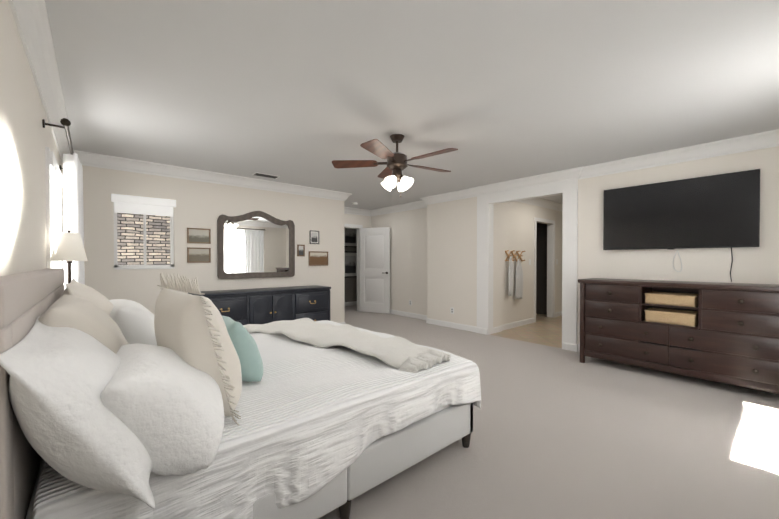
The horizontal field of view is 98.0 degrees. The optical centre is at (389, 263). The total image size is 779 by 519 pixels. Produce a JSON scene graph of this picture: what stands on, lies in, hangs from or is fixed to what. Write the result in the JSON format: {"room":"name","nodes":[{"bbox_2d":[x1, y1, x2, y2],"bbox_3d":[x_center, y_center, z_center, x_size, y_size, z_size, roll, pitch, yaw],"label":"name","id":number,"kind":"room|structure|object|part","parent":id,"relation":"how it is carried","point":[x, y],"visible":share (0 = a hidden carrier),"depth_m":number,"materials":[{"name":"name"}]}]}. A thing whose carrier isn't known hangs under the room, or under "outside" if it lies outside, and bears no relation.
{"room":"bedroom","nodes":[
{"label":"bedroom","id":0,"kind":"room"},
{"bbox_2d":[0,0,62,275],"bbox_3d":[-1.812,-0.015,1.575,0.120,2.500,6.150,-1,1,-41],"label":"wall","id":1,"kind":"structure","parent":0,"point":[26,138],"depth_m":1.66,"materials":[{"name":"paint"}]},
{"bbox_2d":[8,0,75,162],"bbox_3d":[-1.729,-1.195,1.636,0.100,0.140,5.910,-1,1,-41],"label":"crown molding","id":2,"kind":"structure","parent":1,"relation":"attached to","point":[31,19],"depth_m":1.97,"materials":[{"name":"white"}]},
{"bbox_2d":[45,147,62,268],"bbox_3d":[-2.924,-0.307,2.971,0.040,1.145,1.160,-1,1,-41],"label":"window","id":3,"kind":"structure","parent":1,"relation":"in","point":[54,179],"depth_m":2.62,"materials":[{"name":"white glass"}]},
{"bbox_2d":[42,118,73,170],"bbox_3d":[-2.897,-1.000,3.021,0.151,0.060,1.846,-1,1,-41],"label":"curtain rod","id":4,"kind":"object","parent":1,"relation":"attached to","point":[65,123],"visible":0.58,"depth_m":2.44,"materials":[{"name":"brown metal"}]},
{"bbox_2d":[63,153,84,289],"bbox_3d":[-3.092,0.107,3.331,0.149,2.180,0.904,-1,1,-41],"label":"curtain","id":5,"kind":"object","parent":4,"relation":"hanging from","point":[73,218],"visible":0.44,"depth_m":3.03,"materials":[{"name":"white fabric"}]},
{"bbox_2d":[62,163,344,322],"bbox_3d":[-2.314,-0.051,5.136,3.800,2.500,0.120,-1,1,-41],"label":"wall","id":6,"kind":"structure","parent":0,"point":[203,205],"depth_m":4.71,"materials":[{"name":"paint"}]},
{"bbox_2d":[111,194,175,269],"bbox_3d":[-3.145,-0.393,4.359,0.670,0.920,0.115,-1,1,-41],"label":"window","id":7,"kind":"structure","parent":6,"relation":"in","point":[144,206],"depth_m":4.34,"materials":[{"name":"white"}]},
{"bbox_2d":[117,213,169,264],"bbox_3d":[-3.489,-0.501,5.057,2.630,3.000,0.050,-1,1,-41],"label":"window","id":8,"kind":"structure","parent":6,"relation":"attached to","point":[130,248],"depth_m":4.92,"materials":[{"name":"glass"}]},
{"bbox_2d":[187,228,210,243],"bbox_3d":[-2.663,-0.392,4.734,0.290,0.210,0.018,-1,1,-41],"label":"picture","id":9,"kind":"object","parent":6,"relation":"attached to","point":[198,235],"visible":0.96,"depth_m":4.73,"materials":[{"name":"beige paper"}]},
{"bbox_2d":[187,247,210,262],"bbox_3d":[-2.663,-0.122,4.737,0.290,0.210,0.018,-1,1,-41],"label":"picture","id":10,"kind":"object","parent":6,"relation":"attached to","point":[198,255],"visible":0.94,"depth_m":4.73,"materials":[{"name":"brown wood"}]},
{"bbox_2d":[76,150,351,200],"bbox_3d":[-2.159,-1.231,5.113,3.780,0.140,0.100,-1,1,-41],"label":"crown molding","id":11,"kind":"structure","parent":6,"relation":"attached to","point":[85,158],"depth_m":4.68,"materials":[{"name":"white"}]},
{"bbox_2d":[217,211,294,278],"bbox_3d":[-2.034,-0.303,5.269,1.180,1.040,0.035,-1,1,-41],"label":"mirror","id":12,"kind":"object","parent":6,"relation":"attached to","point":[257,244],"visible":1,"depth_m":5.24,"materials":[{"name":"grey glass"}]},
{"bbox_2d":[297,245,304,255],"bbox_3d":[-1.502,-0.228,5.747,0.130,0.200,0.018,-1,1,-41],"label":"picture","id":13,"kind":"object","parent":6,"relation":"attached to","point":[300,250],"visible":0.98,"depth_m":5.74,"materials":[{"name":"grey paper"}]},
{"bbox_2d":[310,230,318,243],"bbox_3d":[-1.310,-0.464,5.913,0.180,0.230,0.018,-1,1,-41],"label":"picture","id":14,"kind":"object","parent":6,"relation":"attached to","point":[314,237],"visible":1,"depth_m":5.91,"materials":[{"name":"black"}]},
{"bbox_2d":[309,251,327,265],"bbox_3d":[-1.250,-0.095,5.969,0.380,0.250,0.018,-1,1,-41],"label":"picture","id":15,"kind":"object","parent":6,"relation":"attached to","point":[318,258],"visible":0.94,"depth_m":5.97,"materials":[{"name":"brown paper"}]},
{"bbox_2d":[344,247,356,301],"bbox_3d":[-1.748,-0.090,8.931,4.040,2.500,0.120,-1,1,-41],"label":"wall","id":16,"kind":"structure","parent":0,"point":[350,289],"depth_m":9.44,"materials":[{"name":"grey"}]},
{"bbox_2d":[345,251,356,277],"bbox_3d":[-1.083,0.015,9.418,0.600,0.720,0.018,-1,1,-41],"label":"shelf","id":17,"kind":"object","parent":16,"relation":"attached to","point":[350,264],"visible":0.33,"depth_m":9.42,"materials":[{"name":"black"}]},
{"bbox_2d":[344,213,370,227],"bbox_3d":[-1.146,-0.081,7.997,1.720,2.500,0.120,-1,1,-41],"label":"wall","id":18,"kind":"structure","parent":0,"point":[364,221],"depth_m":8.25,"materials":[{"name":"paint"}]},
{"bbox_2d":[344,224,362,311],"bbox_3d":[-1.066,0.109,8.059,0.960,2.120,0.135,-1,1,-41],"label":"door frame","id":19,"kind":"structure","parent":18,"relation":"attached to","point":[354,226],"depth_m":8.30,"materials":[{"name":"white wood"}]},
{"bbox_2d":[344,207,367,215],"bbox_3d":[-1.119,-1.259,7.863,1.600,0.140,0.100,-1,1,-41],"label":"crown molding","id":20,"kind":"structure","parent":18,"relation":"attached to","point":[356,211],"depth_m":8.13,"materials":[{"name":"white wood"}]},
{"bbox_2d":[45,0,778,209],"bbox_3d":[0.704,-1.359,5.921,9.640,0.100,9.420,-1,1,-41],"label":"ceiling","id":21,"kind":"structure","parent":0,"point":[302,92],"depth_m":2.39,"materials":[{"name":"paint"}]},
{"bbox_2d":[252,172,279,178],"bbox_3d":[-1.802,-1.291,4.946,0.360,0.015,0.160,-1,1,-41],"label":"ceiling vent","id":22,"kind":"object","parent":21,"relation":"in","point":[265,175],"visible":0.98,"depth_m":4.92,"materials":[{"name":"white"}]},
{"bbox_2d":[332,134,457,196],"bbox_3d":[0.109,-0.977,3.410,1.277,0.613,1.269,-1,1,-41],"label":"fan","id":23,"kind":"object","parent":21,"relation":"hanging from","point":[390,174],"visible":1,"depth_m":3.35,"materials":[{"name":"brown wood"}]},
{"bbox_2d":[490,314,561,347],"bbox_3d":[3.577,1.232,6.760,4.240,0.100,3.730,-1,1,-41],"label":"floor","id":24,"kind":"structure","parent":0,"point":[543,329],"depth_m":5.88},
{"bbox_2d":[500,201,561,324],"bbox_3d":[3.393,-0.074,7.322,4.000,2.500,0.120,-1,1,-41],"label":"wall","id":25,"kind":"structure","parent":0,"point":[516,226],"depth_m":6.56,"materials":[{"name":"paint"}]},
{"bbox_2d":[505,250,524,299],"bbox_3d":[2.330,0.203,6.262,0.629,0.908,0.083,-1,1,-41],"label":"rack","id":26,"kind":"object","parent":25,"relation":"attached to","point":[519,283],"visible":1,"depth_m":6.26,"materials":[{"name":"white fabric"}]},
{"bbox_2d":[517,198,562,211],"bbox_3d":[3.340,-1.252,7.098,4.120,0.140,0.130,-1,1,-41],"label":"crown molding","id":27,"kind":"structure","parent":25,"relation":"attached to","point":[540,202],"depth_m":7.01,"materials":[{"name":"white"}]},
{"bbox_2d":[534,217,554,322],"bbox_3d":[3.272,0.118,7.129,0.940,2.120,0.015,-1,1,-41],"label":"door frame","id":28,"kind":"structure","parent":25,"relation":"attached to","point":[551,270],"depth_m":7.40,"materials":[{"name":"white wood"}]},
{"bbox_2d":[536,223,546,314],"bbox_3d":[3.360,-0.082,8.168,0.100,2.500,1.200,-1,1,-41],"label":"door","id":29,"kind":"structure","parent":0,"point":[541,271],"depth_m":7.88,"materials":[{"name":"grey"}]},
{"bbox_2d":[318,305,778,518],"bbox_3d":[-0.352,1.250,5.028,6.840,0.100,9.420,-1,1,-41],"label":"floor carpet","id":30,"kind":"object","parent":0,"point":[558,433],"visible":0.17,"depth_m":2.27,"materials":[{"name":"beige carpet"}]},
{"bbox_2d":[0,268,480,518],"bbox_3d":[-0.851,0.630,2.291,2.237,1.195,2.264,-1,1,-41],"label":"bed","id":31,"kind":"object","parent":30,"relation":"on","point":[179,405],"visible":1,"depth_m":1.33,"materials":[{"name":"fabric"}]},
{"bbox_2d":[101,343,223,475],"bbox_3d":[-0.825,0.499,1.240,0.387,0.390,0.625,-1,1,-41],"label":"pillow","id":32,"kind":"object","parent":31,"relation":"on","point":[162,405],"depth_m":1.04,"materials":[{"name":"white fabric"}]},
{"bbox_3d":[-0.875,0.835,2.328,2.050,0.245,1.880,-1,1,-41],"label":"mattress","id":33,"kind":"part","parent":31,"relation":"part of","materials":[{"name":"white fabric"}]},
{"bbox_2d":[243,318,450,372],"bbox_3d":[-0.519,0.769,2.733,0.766,0.466,2.009,-1,1,-41],"label":"throw","id":34,"kind":"object","parent":31,"relation":"on","point":[325,348],"depth_m":2.37,"materials":[{"name":"beige fabric"}]},
{"bbox_2d":[188,285,330,324],"bbox_3d":[-1.845,0.789,5.078,1.960,0.820,0.537,-1,1,-41],"label":"dresser","id":35,"kind":"object","parent":30,"relation":"on","point":[257,306],"visible":0.58,"depth_m":4.92,"materials":[{"name":"blue paint"}]},
{"bbox_2d":[578,278,778,393],"bbox_3d":[3.065,0.704,3.663,0.543,1.020,1.740,-1,1,-41],"label":"dresser","id":36,"kind":"object","parent":30,"relation":"on","point":[726,333],"visible":1,"depth_m":3.42,"materials":[{"name":"brown wood"}]},
{"bbox_2d":[644,307,697,326],"bbox_3d":[3.025,0.562,3.626,0.312,0.124,0.422,-1,1,-41],"label":"basket","id":37,"kind":"object","parent":36,"relation":"on","point":[652,316],"depth_m":3.55,"materials":[{"name":"wicker"}]},
{"bbox_2d":[645,291,698,306],"bbox_3d":[3.025,0.373,3.624,0.312,0.114,0.422,-1,1,-41],"label":"basket","id":38,"kind":"object","parent":36,"relation":"on","point":[662,299],"depth_m":3.54,"materials":[{"name":"wicker"}]},
{"bbox_3d":[-2.449,0.892,2.827,0.491,0.660,0.520,-1,1,-41],"label":"nightstand","id":39,"kind":"object","parent":30,"relation":"on","visible":0},
{"bbox_2d":[50,230,86,282],"bbox_3d":[-2.464,0.151,2.607,0.210,0.824,0.210,-1,1,-41],"label":"table lamp","id":40,"kind":"object","parent":39,"relation":"on","point":[68,248],"visible":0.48,"depth_m":2.55,"materials":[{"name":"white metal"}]},
{"bbox_2d":[371,146,778,343],"bbox_3d":[1.855,-0.058,5.770,0.360,2.500,7.420,-1,1,-41],"label":"wall","id":41,"kind":"structure","parent":0,"point":[433,261],"depth_m":4.57,"materials":[{"name":"paint"}]},
{"bbox_2d":[360,227,389,313],"bbox_3d":[-0.343,0.147,8.089,0.366,2.018,0.769,-1,1,-41],"label":"entry door","id":42,"kind":"structure","parent":41,"relation":"in","point":[375,270],"depth_m":8.05,"materials":[{"name":"white paint"}]},
{"bbox_2d":[368,202,428,215],"bbox_3d":[0.193,-1.257,7.666,0.120,0.140,2.120,-1,1,-41],"label":"crown molding","id":43,"kind":"structure","parent":41,"relation":"attached to","point":[410,206],"depth_m":7.77,"materials":[{"name":"white wood"}]},
{"bbox_2d":[340,301,579,351],"bbox_3d":[1.005,1.143,5.692,9.520,0.100,8.400,-1,1,-41],"label":"baseboard","id":44,"kind":"structure","parent":41,"relation":"attached to","point":[565,345],"depth_m":6.31,"materials":[{"name":"white wood"}]},
{"bbox_2d":[477,179,577,343],"bbox_3d":[2.093,-0.053,5.295,0.145,2.500,1.610,-1,1,-41],"label":"trim","id":45,"kind":"structure","parent":41,"relation":"attached to","point":[568,190],"depth_m":4.99,"materials":[{"name":"white"}]},
{"bbox_2d":[416,129,778,207],"bbox_3d":[2.375,-1.228,4.792,0.125,0.140,5.280,-1,1,-41],"label":"crown molding","id":46,"kind":"structure","parent":41,"relation":"attached to","point":[767,139],"depth_m":4.16,"materials":[{"name":"white wood"}]},
{"bbox_2d":[603,169,759,281],"bbox_3d":[3.222,-0.381,3.868,0.065,1.125,1.360,-1,1,-41],"label":"tv","id":47,"kind":"object","parent":41,"relation":"attached to","point":[718,211],"visible":1,"depth_m":3.75,"materials":[{"name":"black plastic"}]}
]}

